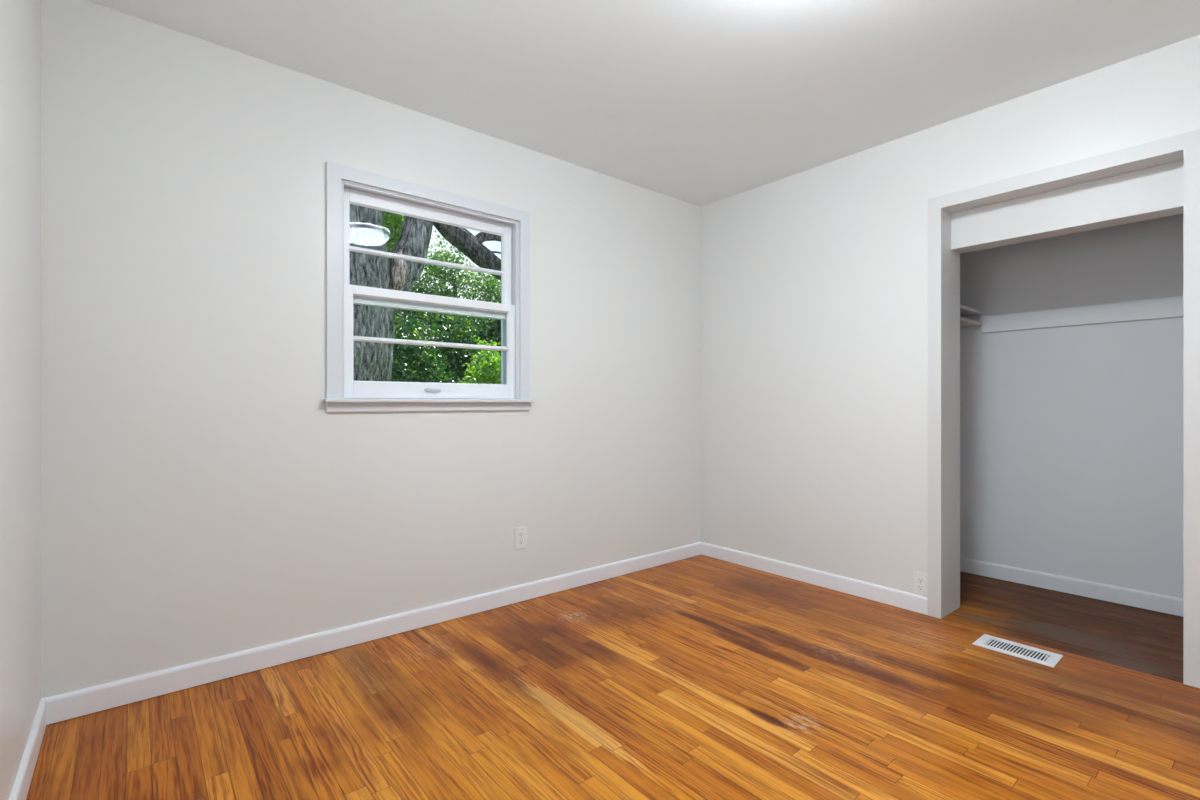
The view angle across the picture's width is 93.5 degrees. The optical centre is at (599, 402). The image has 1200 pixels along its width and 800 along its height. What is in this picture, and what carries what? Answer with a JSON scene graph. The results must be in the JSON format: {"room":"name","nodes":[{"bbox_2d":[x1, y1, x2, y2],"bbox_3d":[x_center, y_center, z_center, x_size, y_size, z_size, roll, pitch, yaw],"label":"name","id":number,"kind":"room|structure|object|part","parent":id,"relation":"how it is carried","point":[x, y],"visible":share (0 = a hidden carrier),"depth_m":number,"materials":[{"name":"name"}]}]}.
{"room":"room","nodes":[
{"label":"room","id":0,"kind":"room"},
{"bbox_2d":[0,0,40,799],"bbox_3d":[-0.680,-0.155,0.358,0.120,2.640,3.800,0,0,-40],"label":"wall","id":1,"kind":"structure","parent":0,"point":[20,20],"depth_m":1.50,"materials":[{"name":"paint"}]},
{"bbox_2d":[9,700,45,799],"bbox_3d":[-0.624,1.019,0.395,0.014,0.086,3.786,0,0,-40],"label":"baseboard","id":2,"kind":"structure","parent":1,"relation":"attached to","point":[22,783],"depth_m":1.59,"materials":[{"name":"paint"}]},
{"bbox_2d":[41,0,700,698],"bbox_3d":[-0.246,-0.155,3.276,4.503,2.640,0.150,0,0,-40],"label":"wall","id":3,"kind":"structure","parent":0,"point":[202,498],"depth_m":2.27,"materials":[{"name":"paint"}]},
{"bbox_2d":[41,542,701,724],"bbox_3d":[-0.562,1.019,2.909,3.308,0.086,0.014,0,0,-40],"label":"baseboard","id":4,"kind":"structure","parent":3,"relation":"attached to","point":[69,705],"depth_m":2.38,"materials":[{"name":"paint"}]},
{"bbox_2d":[323,161,534,411],"bbox_3d":[-0.821,-0.493,2.788,1.043,1.068,0.232,0,0,-40],"label":"window","id":5,"kind":"structure","parent":3,"relation":"in","point":[345,185],"depth_m":2.70,"materials":[{"name":"white paint"}]},
{"bbox_3d":[-0.830,-0.705,2.800,0.883,0.512,0.034,0,0,-40],"label":"sash","id":6,"kind":"part","parent":5,"relation":"part of","materials":[{"name":"paint"}]},
{"bbox_3d":[-0.763,-0.009,2.718,1.043,0.018,0.052,0,0,-40],"label":"sill","id":7,"kind":"part","parent":5,"relation":"part of","materials":[{"name":"white paint"}]},
{"bbox_3d":[-0.805,-0.272,2.769,0.883,0.503,0.034,0,0,-40],"label":"sash","id":8,"kind":"part","parent":5,"relation":"part of","materials":[{"name":"paint"}]},
{"bbox_3d":[-0.807,-0.062,2.733,0.080,0.013,0.019,0,0,-40],"label":"lift handle","id":9,"kind":"part","parent":5,"relation":"part of","materials":[{"name":"white metal"}]},
{"bbox_3d":[-0.858,-0.490,2.834,0.887,0.945,0.023,0,0,-40],"label":"storm frame","id":10,"kind":"part","parent":5,"relation":"part of","materials":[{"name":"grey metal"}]},
{"bbox_2d":[515,526,526,549],"bbox_3d":[-0.424,0.725,3.027,0.073,0.117,0.008,0,0,-40],"label":"electrical outlet","id":11,"kind":"object","parent":3,"relation":"attached to","point":[520,532],"visible":1,"depth_m":3.02,"materials":[{"name":"white plastic"}]},
{"bbox_2d":[26,555,1199,799],"bbox_3d":[1.011,1.090,1.752,4.263,0.050,3.800,0,0,-40],"label":"floor","id":12,"kind":"structure","parent":0,"point":[700,677],"depth_m":1.95,"materials":[{"name":"brown wood"}]},
{"bbox_2d":[972,634,1062,667],"bbox_3d":[1.790,1.061,2.426,0.160,0.008,0.286,0,0,-40],"label":"floor vent","id":13,"kind":"object","parent":12,"relation":"in","point":[1029,653],"visible":1,"depth_m":2.41,"materials":[{"name":"white metal"}]},
{"bbox_2d":[986,639,1049,660],"bbox_3d":[1.790,1.060,2.426,0.096,0.002,0.206,0,0,-40],"label":"grille","id":14,"kind":"object","parent":13,"relation":"attached to","point":[1003,645],"depth_m":2.42,"materials":[{"name":"white metal"}]},
{"bbox_2d":[86,0,1199,206],"bbox_3d":[1.011,-1.435,1.752,4.263,0.120,3.800,0,0,-40],"label":"ceiling","id":15,"kind":"structure","parent":0,"point":[700,103],"depth_m":2.27,"materials":[{"name":"paint"}]},
{"bbox_2d":[701,35,1199,596],"bbox_3d":[2.011,-0.155,2.577,0.240,2.640,3.800,0,0,-40],"label":"wall","id":16,"kind":"structure","parent":0,"point":[814,281],"depth_m":3.13,"materials":[{"name":"paint"}]},
{"bbox_2d":[701,542,927,614],"bbox_3d":[1.917,1.019,2.491,0.014,0.086,3.786,0,0,-40],"label":"baseboard","id":17,"kind":"structure","parent":16,"relation":"attached to","point":[890,596],"depth_m":3.25,"materials":[{"name":"paint"}]},
{"bbox_2d":[913,571,927,596],"bbox_3d":[1.621,0.916,2.855,0.008,0.117,0.073,0,0,-40],"label":"electrical outlet","id":18,"kind":"object","parent":16,"relation":"attached to","point":[920,580],"visible":1,"depth_m":2.85,"materials":[{"name":"white plastic"}]},
{"bbox_2d":[917,585,923,590],"bbox_3d":[1.619,0.935,2.854,0.002,0.027,0.034,0,0,-40],"label":"socket","id":19,"kind":"object","parent":18,"relation":"attached to","point":[919,587],"depth_m":2.85,"materials":[{"name":"white plastic"}]},
{"bbox_2d":[917,577,923,582],"bbox_3d":[1.619,0.896,2.854,0.002,0.027,0.034,0,0,-40],"label":"socket","id":20,"kind":"object","parent":18,"relation":"attached to","point":[919,579],"depth_m":2.85,"materials":[{"name":"white plastic"}]},
{"bbox_2d":[928,200,941,618],"bbox_3d":[1.661,0.023,2.801,0.016,2.078,0.061,0,0,-40],"label":"trim","id":21,"kind":"structure","parent":16,"relation":"attached to","point":[934,211],"depth_m":2.79,"materials":[{"name":"paint"}]},
{"bbox_2d":[942,209,959,617],"bbox_3d":[1.774,0.047,2.864,0.241,2.032,0.014,0,0,-40],"label":"trim","id":22,"kind":"structure","parent":16,"relation":"attached to","point":[950,258],"depth_m":2.85,"materials":[{"name":"paint"}]},
{"bbox_2d":[928,129,1199,213],"bbox_3d":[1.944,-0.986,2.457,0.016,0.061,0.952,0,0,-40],"label":"trim","id":23,"kind":"structure","parent":16,"relation":"attached to","point":[1177,143],"depth_m":2.38,"materials":[{"name":"paint"}]},
{"bbox_2d":[951,160,1182,253],"bbox_3d":[2.087,-0.864,2.575,0.125,0.182,0.830,0,0,-40],"label":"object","id":24,"kind":"structure","parent":16,"relation":"attached to","point":[1153,192],"depth_m":2.49,"materials":[{"name":"paint"}]},
{"bbox_2d":[1183,134,1199,687],"bbox_3d":[2.227,0.023,2.113,0.016,2.078,0.061,0,0,-40],"label":"trim","id":25,"kind":"structure","parent":16,"relation":"attached to","point":[1191,153],"depth_m":2.12,"materials":[{"name":"paint"}]},
{"bbox_2d":[960,214,1182,598],"bbox_3d":[2.377,-0.155,3.540,0.120,2.640,2.780,0,0,-40],"label":"wall","id":26,"kind":"structure","parent":0,"point":[1071,437],"depth_m":3.13,"materials":[{"name":"paint"}]},
{"bbox_2d":[960,557,1182,616],"bbox_3d":[2.682,1.019,3.065,0.014,0.086,1.420,0,0,-40],"label":"baseboard","id":27,"kind":"structure","parent":26,"relation":"attached to","point":[1115,594],"depth_m":3.11,"materials":[{"name":"paint"}]},
{"bbox_2d":[982,296,1182,332],"bbox_3d":[2.739,-0.478,2.992,0.019,0.102,1.235,0,0,-40],"label":"cleat","id":28,"kind":"object","parent":26,"relation":"attached to","point":[1168,307],"visible":1,"depth_m":3.08,"materials":[{"name":"paint"}]},
{"bbox_3d":[1.928,-0.155,3.429,0.715,2.640,0.100,0,0,-40],"label":"wall","id":29,"kind":"structure","parent":0,"visible":0},
{"bbox_2d":[960,305,982,326],"bbox_3d":[2.027,-0.518,3.324,0.695,0.087,0.188,0,0,-40],"label":"shelf ledge","id":30,"kind":"object","parent":29,"relation":"attached to","point":[964,310],"visible":0.29,"depth_m":3.39,"materials":[{"name":"paint"}]},
{"bbox_3d":[2.018,-0.483,3.319,0.675,0.017,0.184,0,0,-40],"label":"rail","id":31,"kind":"part","parent":30,"relation":"part of","materials":[{"name":"paint"}]},
{"label":"outside","id":32,"kind":"structure","parent":0,"visible":0},
{"bbox_3d":[-14.566,1.465,30.352,70.000,0.100,59.850,0,0,-40],"label":"ground","id":33,"kind":"structure","parent":32,"visible":0},
{"bbox_2d":[382,211,404,381],"bbox_3d":[-4.570,-1.763,12.607,1.556,6.468,1.243,0,0,-35],"label":"tree","id":34,"kind":"object","parent":33,"relation":"on","point":[392,223],"visible":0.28,"depth_m":12.29,"materials":[{"name":"green plant"}]},
{"bbox_2d":[391,313,454,382],"bbox_3d":[-3.201,0.018,9.424,1.689,3.018,1.384,0,0,-40],"label":"shrub","id":35,"kind":"object","parent":33,"relation":"on","point":[412,351],"visible":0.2,"depth_m":9.27,"materials":[{"name":"green plant"}]},
{"bbox_2d":[350,204,500,380],"bbox_3d":[-2.411,-2.219,6.131,6.766,7.391,3.712,0,0,-40],"label":"tree","id":36,"kind":"object","parent":33,"relation":"on","point":[372,361],"visible":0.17,"depth_m":5.41,"materials":[{"name":"grey plant"}]},
{"bbox_2d":[391,295,500,383],"bbox_3d":[-6.500,-1.110,16.169,11.630,5.319,2.674,0,0,-40],"label":"tree","id":37,"kind":"object","parent":33,"relation":"on","point":[493,328],"visible":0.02,"depth_m":17.48,"materials":[{"name":"green plant"}]},
{"bbox_2d":[393,230,500,376],"bbox_3d":[-3.906,-1.601,15.492,4.125,6.148,1.623,0,0,-40],"label":"tree","id":38,"kind":"object","parent":33,"relation":"on","point":[421,285],"visible":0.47,"depth_m":15.20,"materials":[{"name":"green plant"}]},
{"bbox_2d":[399,311,496,383],"bbox_3d":[-3.108,-0.237,11.729,2.343,3.634,1.351,0,0,-42],"label":"shrub","id":39,"kind":"object","parent":33,"relation":"on","point":[462,355],"visible":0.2,"depth_m":11.55,"materials":[{"name":"green plant"}]},
{"bbox_2d":[458,337,500,383],"bbox_3d":[-1.929,0.142,10.486,1.668,2.656,1.360,0,0,-40],"label":"shrub","id":40,"kind":"object","parent":33,"relation":"on","point":[487,373],"visible":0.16,"depth_m":10.24,"materials":[{"name":"green plant"}]}
]}

